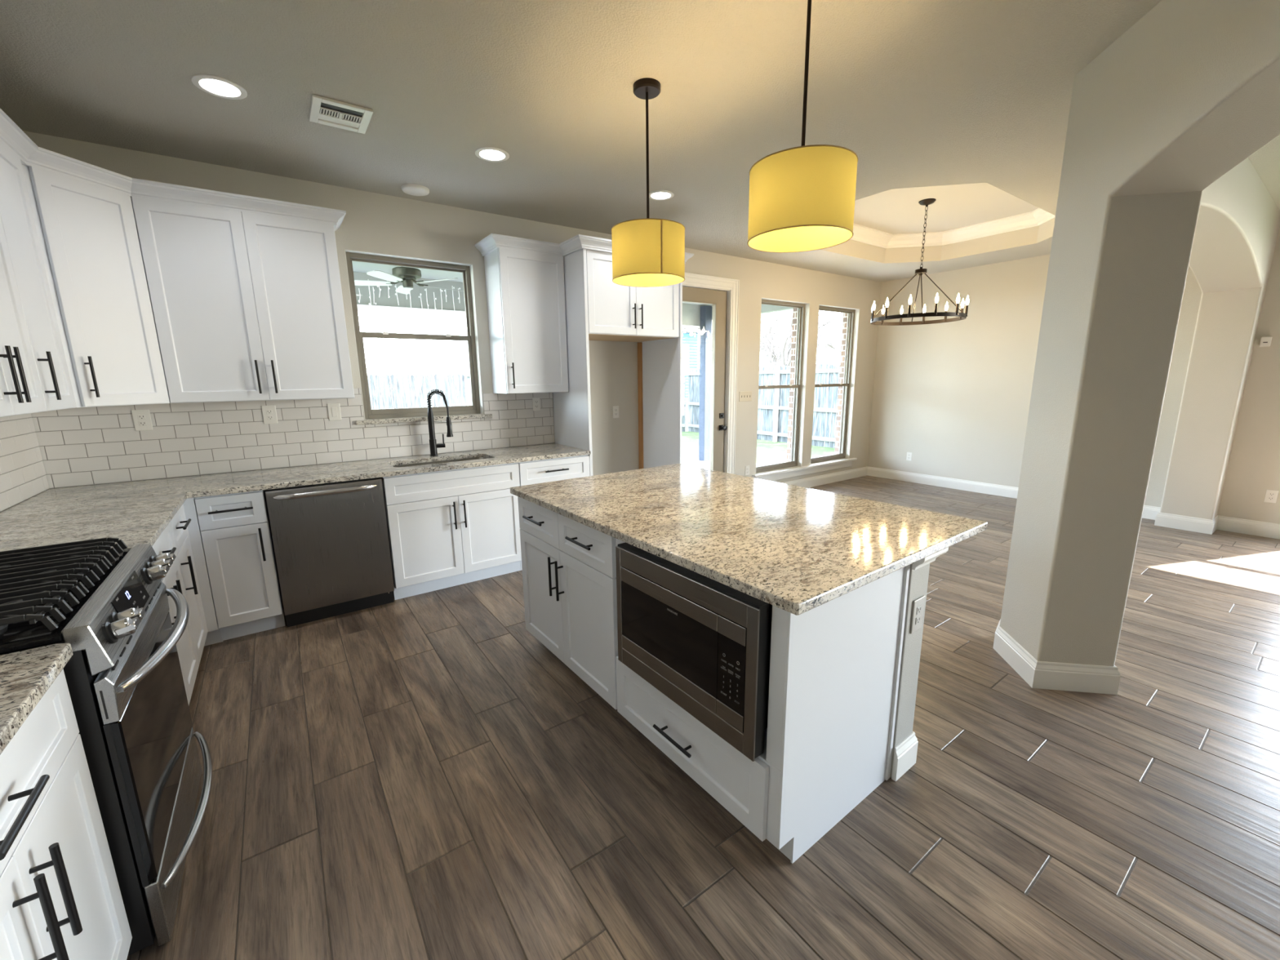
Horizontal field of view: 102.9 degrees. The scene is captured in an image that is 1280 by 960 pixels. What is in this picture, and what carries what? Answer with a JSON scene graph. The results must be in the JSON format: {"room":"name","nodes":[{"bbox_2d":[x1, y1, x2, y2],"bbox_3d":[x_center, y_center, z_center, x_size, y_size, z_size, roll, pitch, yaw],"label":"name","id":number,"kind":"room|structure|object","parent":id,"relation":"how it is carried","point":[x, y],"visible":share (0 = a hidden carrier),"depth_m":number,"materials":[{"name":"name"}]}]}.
{"room":"kitchen","nodes":[
{"label":"kitchen","id":0,"kind":"room"},
{"bbox_2d":[22,130,881,610],"bbox_3d":[0.005,-1.169,5.108,8.560,3.250,0.130,-9,14,-34],"label":"wall","id":1,"kind":"structure","parent":0,"point":[372,222],"depth_m":4.73,"materials":[{"name":"grey paint"}]},
{"bbox_2d":[22,164,169,408],"bbox_3d":[-2.897,-0.917,2.592,0.612,1.068,0.608,-9,14,-34],"label":"upper cabinet","id":2,"kind":"object","parent":1,"relation":"attached to","point":[87,235],"visible":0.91,"depth_m":2.52,"materials":[{"name":"white paint"}]},
{"bbox_2d":[130,196,354,403],"bbox_3d":[-2.346,-1.029,3.119,0.918,1.068,0.366,-9,14,-34],"label":"upper cabinet","id":3,"kind":"object","parent":1,"relation":"attached to","point":[246,306],"visible":1,"depth_m":2.97,"materials":[{"name":"white paint"}]},
{"bbox_2d":[0,108,346,231],"bbox_3d":[-2.298,-1.469,2.416,0.807,0.076,2.164,0,11,6],"label":"crown molding","id":4,"kind":"structure","parent":3,"relation":"attached to","point":[11,135],"depth_m":2.66,"materials":[{"name":"white paint"}]},
{"bbox_2d":[31,388,555,488],"bbox_3d":[-2.044,-0.399,3.687,3.113,0.520,0.008,-9,14,-34],"label":"tile backsplash","id":5,"kind":"structure","parent":1,"relation":"attached to","point":[95,445],"depth_m":3.31,"materials":[{"name":"white tile"}]},
{"bbox_2d":[131,409,153,431],"bbox_3d":[-2.953,-0.355,3.026,0.078,0.122,0.008,-9,14,-34],"label":"wall outlet","id":6,"kind":"object","parent":5,"relation":"attached to","point":[142,420],"visible":1,"depth_m":3.02,"materials":[{"name":"white plastic"}]},
{"bbox_2d":[137,414,145,419],"bbox_3d":[-2.952,-0.373,3.020,0.033,0.027,0.002,-9,14,-34],"label":"receptacle","id":7,"kind":"object","parent":6,"relation":"attached to","point":[139,416],"depth_m":3.02,"materials":[{"name":"white plastic"}]},
{"bbox_2d":[138,421,146,426],"bbox_3d":[-2.952,-0.335,3.028,0.033,0.027,0.002,-9,14,-34],"label":"receptacle","id":8,"kind":"object","parent":6,"relation":"attached to","point":[140,423],"depth_m":3.03,"materials":[{"name":"white plastic"}]},
{"bbox_2d":[261,404,278,423],"bbox_3d":[-2.451,-0.432,3.375,0.076,0.120,0.008,-9,14,-34],"label":"wall outlet","id":9,"kind":"object","parent":5,"relation":"attached to","point":[269,413],"visible":1,"depth_m":3.37,"materials":[{"name":"white plastic"}]},
{"bbox_2d":[327,403,341,420],"bbox_3d":[-2.148,-0.478,3.585,0.076,0.120,0.009,-9,14,-34],"label":"light switch","id":10,"kind":"object","parent":5,"relation":"attached to","point":[334,409],"visible":1,"depth_m":3.58,"materials":[{"name":"white plastic"}]},
{"bbox_2d":[532,397,540,410],"bbox_3d":[-0.904,-0.662,4.451,0.070,0.115,0.008,-9,14,-34],"label":"wall outlet","id":11,"kind":"object","parent":5,"relation":"attached to","point":[535,401],"visible":1,"depth_m":4.45,"materials":[{"name":"white plastic"}]},
{"bbox_2d":[345,252,480,419],"bbox_3d":[-1.709,-1.075,3.922,0.876,1.163,0.063,-9,14,-34],"label":"window","id":12,"kind":"structure","parent":1,"relation":"in","point":[469,338],"depth_m":3.90,"materials":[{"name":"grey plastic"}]},
{"bbox_2d":[344,248,483,418],"bbox_3d":[-1.674,-1.066,3.873,0.876,1.163,0.066,-9,14,-34],"label":"trim","id":13,"kind":"structure","parent":1,"relation":"attached to","point":[345,250],"depth_m":4.01,"materials":[{"name":"white paint"}]},
{"bbox_2d":[355,413,492,425],"bbox_3d":[-1.657,-0.478,3.977,0.996,0.031,0.098,-9,14,-34],"label":"window sill","id":14,"kind":"structure","parent":1,"relation":"attached to","point":[482,415],"depth_m":3.89,"materials":[{"name":"stone"}]},
{"bbox_2d":[484,247,568,393],"bbox_3d":[-0.897,-1.248,4.125,0.540,1.068,0.366,-9,14,-34],"label":"upper cabinet","id":15,"kind":"object","parent":1,"relation":"attached to","point":[526,290],"visible":1,"depth_m":4.00,"materials":[{"name":"white paint"}]},
{"bbox_2d":[612,405,618,417],"bbox_3d":[-0.234,-0.659,4.946,0.070,0.115,0.008,-9,14,-34],"label":"wall outlet","id":16,"kind":"object","parent":1,"relation":"attached to","point":[615,408],"visible":1,"depth_m":4.94,"materials":[{"name":"white plastic"}]},
{"bbox_2d":[586,249,679,342],"bbox_3d":[-0.198,-1.541,4.395,0.918,0.617,0.656,-9,14,-34],"label":"upper cabinet","id":17,"kind":"object","parent":1,"relation":"attached to","point":[615,312],"visible":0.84,"depth_m":4.15,"materials":[{"name":"white paint"}]},
{"bbox_2d":[474,233,693,263],"bbox_3d":[-0.412,-1.841,4.162,1.650,0.076,0.695,-9,14,-34],"label":"crown molding","id":18,"kind":"structure","parent":17,"relation":"on","point":[492,242],"depth_m":3.85,"materials":[{"name":"white paint"}]},
{"bbox_2d":[682,286,727,471],"bbox_3d":[0.613,-0.841,5.556,0.893,2.378,0.118,-9,14,-34],"label":"door","id":19,"kind":"structure","parent":1,"relation":"in","point":[717,299],"depth_m":5.68,"materials":[{"name":"brown paint"}]},
{"bbox_2d":[682,272,739,474],"bbox_3d":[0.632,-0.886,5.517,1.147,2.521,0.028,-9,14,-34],"label":"trim","id":20,"kind":"structure","parent":1,"relation":"attached to","point":[693,279],"depth_m":5.69,"materials":[{"name":"white paint"}]},
{"bbox_2d":[738,391,751,401],"bbox_3d":[1.222,-0.973,5.935,0.204,0.114,0.016,-9,14,-34],"label":"light switch","id":21,"kind":"object","parent":1,"relation":"attached to","point":[746,396],"visible":1,"depth_m":5.93,"materials":[{"name":"beige plastic"}]},
{"bbox_2d":[745,465,749,475],"bbox_3d":[1.295,-0.115,6.156,0.070,0.115,0.008,-9,14,-34],"label":"wall outlet","id":22,"kind":"object","parent":1,"relation":"attached to","point":[747,468],"visible":1,"depth_m":6.15,"materials":[{"name":"white plastic"}]},
{"bbox_2d":[755,298,805,472],"bbox_3d":[1.716,-1.153,6.385,0.890,2.067,0.063,-9,14,-34],"label":"window","id":23,"kind":"structure","parent":1,"relation":"in","point":[802,306],"depth_m":6.53,"materials":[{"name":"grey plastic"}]},
{"bbox_2d":[755,297,809,466],"bbox_3d":[1.750,-1.143,6.336,0.890,2.067,0.066,-9,14,-34],"label":"trim","id":24,"kind":"structure","parent":1,"relation":"attached to","point":[807,304],"depth_m":6.54,"materials":[{"name":"white paint"}]},
{"bbox_2d":[755,460,852,480],"bbox_3d":[2.249,-0.124,6.838,2.020,0.089,0.018,-9,14,-34],"label":"trim","id":25,"kind":"structure","parent":1,"relation":"attached to","point":[824,468],"depth_m":6.80,"materials":[{"name":"white paint"}]},
{"bbox_2d":[751,457,857,477],"bbox_3d":[2.240,-0.182,6.839,2.150,0.026,0.121,-9,14,-34],"label":"window sill","id":26,"kind":"structure","parent":1,"relation":"attached to","point":[850,459],"depth_m":6.70,"materials":[{"name":"white paint"}]},
{"bbox_2d":[790,307,849,461],"bbox_3d":[2.472,-1.277,6.963,1.140,2.067,0.013,-9,14,-34],"label":"trim","id":27,"kind":"structure","parent":1,"relation":"attached to","point":[797,313],"depth_m":6.81,"materials":[{"name":"white wood"}]},
{"bbox_2d":[781,466,867,488],"bbox_3d":[2.279,0.036,6.891,2.830,0.134,0.016,-9,14,-34],"label":"baseboard","id":28,"kind":"structure","parent":1,"relation":"attached to","point":[815,481],"depth_m":7.15,"materials":[{"name":"white paint"}]},
{"bbox_2d":[810,305,854,463],"bbox_3d":[2.596,-1.286,6.996,0.900,2.067,0.063,-9,14,-34],"label":"window","id":29,"kind":"structure","parent":1,"relation":"in","point":[851,317],"depth_m":7.15,"materials":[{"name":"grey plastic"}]},
{"bbox_2d":[810,304,859,457],"bbox_3d":[2.631,-1.276,6.948,0.900,2.067,0.066,-9,14,-34],"label":"trim","id":30,"kind":"structure","parent":1,"relation":"attached to","point":[856,310],"depth_m":7.17,"materials":[{"name":"white paint"}]},
{"bbox_2d":[0,0,1279,282],"bbox_3d":[2.625,-2.448,1.060,8.460,1.795,9.200,-9,14,-34],"label":"ceiling","id":31,"kind":"structure","parent":0,"point":[924,93],"depth_m":2.37,"materials":[{"name":"grey paint"}]},
{"bbox_2d":[191,74,247,99],"bbox_3d":[-1.854,-1.732,2.252,0.192,0.008,0.192,-9,14,-34],"label":"recessed light","id":32,"kind":"object","parent":31,"relation":"in","point":[216,86],"visible":1,"depth_m":2.24,"materials":[{"name":"white paint"}]},
{"bbox_2d":[308,93,373,133],"bbox_3d":[-1.464,-1.783,2.494,0.248,0.012,0.270,-9,14,-34],"label":"ceiling vent","id":33,"kind":"object","parent":31,"relation":"in","point":[323,110],"visible":1,"depth_m":2.48,"materials":[{"name":"white metal"}]},
{"bbox_2d":[401,183,429,195],"bbox_3d":[-1.528,-1.967,3.472,0.176,0.031,0.176,-9,14,-34],"label":"recessed light","id":34,"kind":"object","parent":31,"relation":"attached to","point":[414,189],"visible":1,"depth_m":3.43,"materials":[{"name":"white plastic"}]},
{"bbox_2d":[475,146,509,161],"bbox_3d":[-0.856,-1.885,2.957,0.192,0.008,0.192,-9,14,-34],"label":"recessed light","id":35,"kind":"object","parent":31,"relation":"in","point":[486,153],"visible":1,"depth_m":2.95,"materials":[{"name":"white paint"}]},
{"bbox_2d":[611,77,684,287],"bbox_3d":[0.036,-1.361,2.366,0.348,0.826,0.348,-9,14,-34],"label":"pendant lamp","id":36,"kind":"object","parent":31,"relation":"hanging from","point":[647,252],"visible":1,"depth_m":2.29,"materials":[{"name":"yellow fabric"}]},
{"bbox_2d":[648,190,674,199],"bbox_3d":[0.149,-2.035,3.649,0.192,0.008,0.192,-9,14,-34],"label":"recessed light","id":37,"kind":"object","parent":31,"relation":"in","point":[657,194],"visible":0.92,"depth_m":3.64,"materials":[{"name":"white paint"}]},
{"bbox_2d":[746,0,857,252],"bbox_3d":[0.542,-1.230,1.676,0.348,0.826,0.348,-9,14,-34],"label":"pendant lamp","id":38,"kind":"object","parent":31,"relation":"hanging from","point":[802,198],"visible":1,"depth_m":1.60,"materials":[{"name":"yellow fabric"}]},
{"bbox_2d":[870,198,968,325],"bbox_3d":[2.656,-2.052,4.808,0.813,1.066,0.815,-9,14,-34],"label":"chandelier","id":39,"kind":"object","parent":31,"relation":"hanging from","point":[961,316],"visible":1,"depth_m":4.78,"materials":[{"name":"brown metal"}]},
{"bbox_2d":[849,207,1055,248],"bbox_3d":[2.612,-2.507,4.685,2.726,0.125,1.779,-9,14,-34],"label":"trim","id":40,"kind":"structure","parent":31,"relation":"attached to","point":[861,233],"depth_m":5.58,"materials":[{"name":"white paint"}]},
{"bbox_2d":[126,475,1279,959],"bbox_3d":[2.674,1.189,1.805,8.490,0.150,9.230,-9,14,-34],"label":"floor","id":41,"kind":"structure","parent":0,"point":[421,776],"depth_m":1.79,"materials":[{"name":"brown wood"}]},
{"bbox_2d":[0,668,132,959],"bbox_3d":[-1.307,0.923,0.759,0.660,0.880,0.768,-9,14,-34],"label":"base cabinet","id":42,"kind":"object","parent":41,"relation":"on","point":[60,896],"visible":0.96,"depth_m":1.01,"materials":[{"name":"white paint"}]},
{"bbox_2d":[0,643,73,755],"bbox_3d":[-1.326,0.476,0.665,0.651,0.032,0.775,-9,14,-34],"label":"countertop","id":43,"kind":"structure","parent":42,"relation":"on","point":[26,676],"depth_m":1.01,"materials":[{"name":"stone"}]},
{"bbox_2d":[0,537,212,955],"bbox_3d":[-1.712,0.741,1.414,0.766,0.966,0.758,-9,14,-34],"label":"gas range","id":44,"kind":"object","parent":41,"relation":"on","point":[123,673],"visible":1,"depth_m":1.35,"materials":[{"name":"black metal"}]},
{"bbox_2d":[0,547,131,654],"bbox_3d":[-1.781,0.338,1.288,0.612,0.021,0.758,-9,14,-34],"label":"cooktop","id":45,"kind":"object","parent":44,"relation":"in","point":[20,636],"depth_m":1.20,"materials":[{"name":"black metal"}]},
{"bbox_2d":[151,521,199,705],"bbox_3d":[-2.200,0.688,1.993,0.660,0.880,0.737,-9,14,-34],"label":"base cabinet","id":46,"kind":"object","parent":41,"relation":"on","point":[185,646],"visible":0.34,"depth_m":2.29,"materials":[{"name":"white paint"}]},
{"bbox_2d":[170,506,206,663],"bbox_3d":[-2.523,0.604,2.438,0.660,0.880,0.376,-9,14,-34],"label":"base cabinet","id":47,"kind":"object","parent":41,"relation":"on","point":[179,526],"visible":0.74,"depth_m":2.58,"materials":[{"name":"white paint"}]},
{"bbox_2d":[182,497,222,645],"bbox_3d":[-2.809,0.527,2.839,0.665,0.880,0.620,-9,14,-34],"label":"base cabinet","id":48,"kind":"object","parent":41,"relation":"on","point":[214,634],"visible":0.17,"depth_m":2.81,"materials":[{"name":"white paint"}]},
{"bbox_2d":[0,443,591,551],"bbox_3d":[-1.521,0.009,3.021,3.117,0.032,1.802,-9,14,-34],"label":"countertop","id":49,"kind":"structure","parent":48,"relation":"on","point":[135,513],"depth_m":2.72,"materials":[{"name":"stone"}]},
{"bbox_2d":[426,389,453,456],"bbox_3d":[-1.500,-0.434,3.870,0.243,0.506,0.108,5,12,25],"label":"kitchen faucet","id":50,"kind":"object","parent":49,"relation":"on","point":[433,446],"visible":1,"depth_m":3.86,"materials":[{"name":"black metal"}]},
{"bbox_2d":[392,457,487,466],"bbox_3d":[-1.441,-0.021,3.754,0.705,0.194,0.320,-9,14,-34],"label":"sink","id":51,"kind":"object","parent":49,"relation":"in","point":[477,458],"visible":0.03,"depth_m":3.87,"materials":[{"name":"silver metal"}]},
{"bbox_2d":[194,489,285,640],"bbox_3d":[-2.439,0.462,3.144,0.303,0.880,0.660,-9,14,-34],"label":"base cabinet","id":52,"kind":"object","parent":41,"relation":"on","point":[235,528],"visible":0.94,"depth_m":2.91,"materials":[{"name":"white paint"}]},
{"bbox_2d":[264,477,394,626],"bbox_3d":[-2.054,0.411,3.397,0.609,0.872,0.666,-9,14,-34],"label":"dishwasher","id":53,"kind":"object","parent":41,"relation":"on","point":[331,540],"visible":0.98,"depth_m":3.15,"materials":[{"name":"grey metal"}]},
{"bbox_2d":[381,457,521,599],"bbox_3d":[-1.434,0.310,3.842,0.916,0.880,0.660,-9,14,-34],"label":"base cabinet","id":54,"kind":"object","parent":41,"relation":"on","point":[452,527],"visible":0.84,"depth_m":3.58,"materials":[{"name":"white paint"}]},
{"bbox_2d":[517,454,590,570],"bbox_3d":[-0.815,0.216,4.272,0.600,0.880,0.660,-9,14,-34],"label":"base cabinet","id":55,"kind":"object","parent":41,"relation":"on","point":[535,472],"visible":0.28,"depth_m":3.96,"materials":[{"name":"white paint"}]},
{"bbox_2d":[517,496,617,709],"bbox_3d":[-0.140,0.536,2.628,0.675,0.880,0.915,-9,14,-36],"label":"base cabinet","id":56,"kind":"object","parent":41,"relation":"on","point":[569,566],"visible":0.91,"depth_m":2.36,"materials":[{"name":"white paint"}]},
{"bbox_2d":[510,463,987,615],"bbox_3d":[0.327,0.117,2.358,1.232,0.034,1.861,-9,14,-34],"label":"countertop","id":57,"kind":"structure","parent":56,"relation":"on","point":[796,550],"depth_m":1.95,"materials":[{"name":"stone"}]},
{"bbox_2d":[552,248,592,475],"bbox_3d":[-0.583,-0.591,4.319,0.026,2.440,0.628,-9,14,-34],"label":"refrigerator surround","id":58,"kind":"object","parent":41,"relation":"on","point":[572,408],"visible":0.49,"depth_m":4.11,"materials":[{"name":"white paint"}]},
{"bbox_2d":[637,282,682,469],"bbox_3d":[0.180,-0.707,4.850,0.044,2.440,0.628,-9,14,-34],"label":"refrigerator surround","id":59,"kind":"object","parent":41,"relation":"on","point":[660,362],"visible":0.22,"depth_m":4.82,"materials":[{"name":"white paint"}]},
{"bbox_2d":[616,538,910,863],"bbox_3d":[0.396,0.665,1.944,0.702,0.880,0.840,-9,14,-36],"label":"base cabinet","id":60,"kind":"object","parent":41,"relation":"on","point":[835,664],"visible":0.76,"depth_m":1.62,"materials":[{"name":"white paint"}]},
{"bbox_2d":[615,542,772,761],"bbox_3d":[0.295,0.506,1.842,0.459,0.482,0.707,-9,14,-34],"label":"microwave","id":61,"kind":"object","parent":60,"relation":"in","point":[702,642],"visible":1,"depth_m":1.62,"materials":[{"name":"metal"}]},
{"bbox_2d":[1154,511,1279,539],"bbox_3d":[6.845,0.804,2.743,0.276,0.134,5.816,-9,14,-34],"label":"baseboard","id":62,"kind":"object","parent":41,"relation":"on","point":[1264,529],"visible":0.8,"depth_m":4.75,"materials":[{"name":"white paint"}]},
{"bbox_2d":[786,307,847,462],"bbox_3d":[-0.057,-1.068,5.220,8.860,3.490,0.060,-9,14,-34],"label":"brick wall","id":63,"kind":"structure","parent":0,"point":[795,309],"depth_m":6.84,"materials":[{"name":"multicoloured brick"}]},
{"bbox_2d":[889,563,929,777],"bbox_3d":[0.466,0.545,2.544,0.138,0.880,1.745,-9,14,-36],"label":"wall","id":64,"kind":"structure","parent":0,"point":[918,578],"depth_m":1.85,"materials":[{"name":"grey paint"}]},
{"bbox_2d":[891,731,918,781],"bbox_3d":[0.477,0.909,2.621,0.154,0.134,1.777,-9,14,-36],"label":"baseboard","id":65,"kind":"structure","parent":64,"relation":"attached to","point":[905,753],"depth_m":1.91,"materials":[{"name":"white paint"}]},
{"bbox_2d":[910,595,924,633],"bbox_3d":[0.989,0.479,1.815,0.078,0.125,0.008,-9,14,-36],"label":"wall outlet","id":66,"kind":"object","parent":64,"relation":"attached to","point":[918,604],"visible":1,"depth_m":1.81,"materials":[{"name":"grey plastic"}]},
{"bbox_2d":[915,615,920,624],"bbox_3d":[0.991,0.499,1.816,0.033,0.027,0.002,-9,14,-36],"label":"receptacle","id":67,"kind":"object","parent":66,"relation":"attached to","point":[917,618],"depth_m":1.81,"materials":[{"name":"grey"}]},
{"bbox_2d":[916,605,921,614],"bbox_3d":[0.990,0.461,1.809,0.033,0.027,0.002,-9,14,-36],"label":"receptacle","id":68,"kind":"object","parent":66,"relation":"attached to","point":[918,607],"depth_m":1.81,"materials":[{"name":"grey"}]},
{"bbox_2d":[911,546,948,569],"bbox_3d":[0.476,0.137,2.474,0.176,0.054,1.821,-9,14,-36],"label":"trim","id":69,"kind":"structure","parent":64,"relation":"attached to","point":[931,558],"depth_m":1.74,"materials":[{"name":"white paint"}]},
{"bbox_2d":[867,226,1279,524],"bbox_3d":[6.060,-1.653,3.696,0.130,4.600,9.000,-9,14,-34],"label":"wall","id":70,"kind":"structure","parent":0,"point":[955,396],"depth_m":6.22,"materials":[{"name":"grey paint"}]},
{"bbox_2d":[906,452,911,460],"bbox_3d":[3.774,-0.331,7.152,0.008,0.115,0.070,-9,14,-34],"label":"wall outlet","id":71,"kind":"object","parent":70,"relation":"attached to","point":[908,457],"visible":1,"depth_m":7.15,"materials":[{"name":"white plastic"}]},
{"bbox_2d":[866,466,1160,519],"bbox_3d":[4.348,0.105,6.413,0.016,0.134,3.200,-9,14,-34],"label":"baseboard","id":72,"kind":"structure","parent":70,"relation":"attached to","point":[1148,512],"depth_m":6.68,"materials":[{"name":"white paint"}]},
{"bbox_2d":[1259,336,1272,346],"bbox_3d":[5.482,-1.210,4.468,0.047,0.085,0.060,-9,14,-34],"label":"sensor","id":73,"kind":"object","parent":70,"relation":"attached to","point":[1264,341],"visible":1,"depth_m":4.45,"materials":[{"name":"white plastic"}]},
{"bbox_2d":[1263,489,1279,503],"bbox_3d":[5.646,0.147,4.561,0.008,0.115,0.070,-9,14,-34],"label":"wall outlet","id":74,"kind":"object","parent":70,"relation":"attached to","point":[1271,495],"visible":1,"depth_m":4.56,"materials":[{"name":"white plastic"}]},
{"bbox_2d":[1000,0,1279,666],"bbox_3d":[1.749,-0.835,0.380,0.325,4.400,4.050,1,11,10],"label":"wall","id":75,"kind":"structure","parent":0,"point":[1190,91],"depth_m":2.13,"materials":[{"name":"grey paint"}]},
{"bbox_2d":[992,618,1120,694],"bbox_3d":[2.096,0.883,2.652,0.357,0.134,0.526,1,11,10],"label":"baseboard","id":76,"kind":"structure","parent":75,"relation":"attached to","point":[1101,679],"depth_m":2.41,"materials":[{"name":"white paint"}]},
{"bbox_2d":[1160,157,1279,519],"bbox_3d":[3.743,-1.474,3.459,3.960,4.400,0.350,-9,14,-34],"label":"wall","id":77,"kind":"structure","parent":0,"point":[1237,226],"depth_m":4.48,"materials":[{"name":"grey paint"}]},
{"bbox_3d":[-1.589,-0.169,0.193,0.150,3.250,6.200,-9,14,-34],"label":"wall","id":78,"kind":"structure","parent":0,"visible":0},
{"bbox_2d":[0,215,46,417],"bbox_3d":[-2.351,-0.733,1.631,0.366,1.068,0.672,-9,14,-34],"label":"upper cabinet","id":79,"kind":"object","parent":78,"relation":"attached to","point":[20,388],"visible":1,"depth_m":1.91,"materials":[{"name":"white paint"}]},
{"bbox_2d":[0,413,48,511],"bbox_3d":[-2.338,0.079,1.465,0.008,0.458,3.350,-9,14,-34],"label":"tile backsplash","id":80,"kind":"structure","parent":78,"relation":"attached to","point":[23,476],"depth_m":2.57,"materials":[{"name":"white tile"}]},
{"bbox_2d":[0,141,76,412],"bbox_3d":[-2.683,-0.820,2.090,0.366,1.068,0.475,-9,14,-34],"label":"upper cabinet","id":81,"kind":"object","parent":78,"relation":"attached to","point":[16,215],"visible":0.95,"depth_m":2.15,"materials":[{"name":"white paint"}]},
{"label":"outside","id":82,"kind":"structure","parent":0,"visible":0},
{"bbox_2d":[371,395,835,466],"bbox_3d":[-4.401,-4.148,29.997,90.000,0.020,74.000,-9,14,-34],"label":"lawn","id":83,"kind":"structure","parent":82,"point":[768,452],"depth_m":12.35,"materials":[{"name":"green plant"}]},
{"bbox_2d":[367,373,466,409],"bbox_3d":[-9.135,-0.923,9.215,11.947,1.892,0.022,-9,14,-34],"label":"fence","id":84,"kind":"object","parent":83,"relation":"on","point":[452,379],"visible":0.21,"depth_m":11.82,"materials":[{"name":"white wood"}]},
{"bbox_2d":[466,368,686,431],"bbox_3d":[-1.362,-2.157,14.578,7.000,2.022,0.064,-9,14,-34],"label":"fence","id":85,"kind":"object","parent":83,"relation":"on","point":[684,373],"visible":0.07,"depth_m":16.44,"materials":[{"name":"grey"}]},
{"bbox_2d":[682,330,700,413],"bbox_3d":[-1.214,-6.315,25.646,6.400,5.850,6.800,-9,14,-34],"label":"neighbor house","id":86,"kind":"structure","parent":83,"relation":"on","point":[690,343],"depth_m":24.56,"materials":[{"name":"blue"}]},
{"bbox_2d":[681,458,710,469],"bbox_3d":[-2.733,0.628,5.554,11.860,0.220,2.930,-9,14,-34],"label":"patio slab","id":87,"kind":"object","parent":83,"relation":"on","point":[695,463],"depth_m":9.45,"materials":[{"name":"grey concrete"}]},
{"bbox_2d":[698,305,711,461],"bbox_3d":[1.216,-1.759,9.506,0.160,2.820,0.150,-9,14,-34],"label":"patio post","id":88,"kind":"object","parent":87,"relation":"on","point":[705,340],"visible":1,"depth_m":9.44,"materials":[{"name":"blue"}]},
{"bbox_2d":[682,328,706,335],"bbox_3d":[0.619,-2.566,8.745,1.732,0.172,0.074,-11,15,-41],"label":"string lights","id":89,"kind":"object","parent":88,"relation":"attached to","point":[701,332],"visible":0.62,"depth_m":9.04,"materials":[{"name":"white plastic"}]},
{"bbox_2d":[686,364,839,448],"bbox_3d":[4.593,-1.790,12.350,0.152,2.025,10.600,-9,14,-34],"label":"fence","id":90,"kind":"object","parent":83,"relation":"on","point":[773,403],"visible":0.2,"depth_m":13.54,"materials":[{"name":"grey"}]},
{"bbox_2d":[697,309,843,398],"bbox_3d":[9.683,-7.755,30.135,11.000,6.650,8.000,-9,14,-34],"label":"neighbor house","id":91,"kind":"structure","parent":83,"relation":"on","point":[834,355],"depth_m":26.12,"materials":[{"name":"white"}]},
{"bbox_2d":[760,309,843,367],"bbox_3d":[4.656,-3.844,15.737,3.807,4.739,3.524,-9,14,-34],"label":"bare tree","id":92,"kind":"object","parent":83,"relation":"on","point":[788,335],"visible":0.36,"depth_m":15.52,"materials":[{"name":"grey plant"}]},
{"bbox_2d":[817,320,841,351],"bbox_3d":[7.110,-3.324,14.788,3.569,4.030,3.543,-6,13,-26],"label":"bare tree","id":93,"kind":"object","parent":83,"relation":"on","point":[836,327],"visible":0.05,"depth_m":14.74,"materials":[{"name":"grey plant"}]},
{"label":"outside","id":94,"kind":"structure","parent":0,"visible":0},
{"bbox_2d":[351,261,711,306],"bbox_3d":[-2.777,-2.341,5.052,11.950,0.080,3.080,-9,14,-34],"label":"ceiling","id":95,"kind":"structure","parent":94,"point":[361,267],"depth_m":6.18,"materials":[{"name":"grey paint"}]},
{"bbox_2d":[354,266,463,294],"bbox_3d":[-2.524,-2.234,5.539,1.275,0.326,1.247,-9,14,-34],"label":"ceiling fan","id":96,"kind":"object","parent":95,"relation":"hanging from","point":[407,276],"visible":0.91,"depth_m":5.43,"materials":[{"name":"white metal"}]},
{"bbox_2d":[353,271,709,326],"bbox_3d":[-3.562,-2.322,6.186,11.950,0.380,0.140,-9,14,-34],"label":"roof","id":97,"kind":"object","parent":95,"relation":"attached to","point":[691,313],"depth_m":6.64,"materials":[{"name":"grey paint"}]},
{"bbox_2d":[358,280,460,315],"bbox_3d":[-3.703,-2.212,5.957,3.886,0.378,0.023,-9,14,-34],"label":"lights","id":98,"kind":"object","parent":97,"relation":"hanging from","point":[387,281],"visible":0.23,"depth_m":6.57,"materials":[{"name":"white"}]},
{"bbox_2d":[356,304,700,329],"bbox_3d":[-3.553,-2.115,6.244,11.980,0.050,0.240,-9,14,-34],"label":"trim","id":99,"kind":"structure","parent":97,"relation":"attached to","point":[364,308],"depth_m":6.59,"materials":[{"name":"white"}]},
{"bbox_2d":[710,304,793,315],"bbox_3d":[2.155,-2.883,8.333,0.120,0.259,2.785,-9,14,-34],"label":"patio edge","id":100,"kind":"structure","parent":95,"relation":"attached to","point":[766,308],"depth_m":8.29,"materials":[{"name":"grey paint"}]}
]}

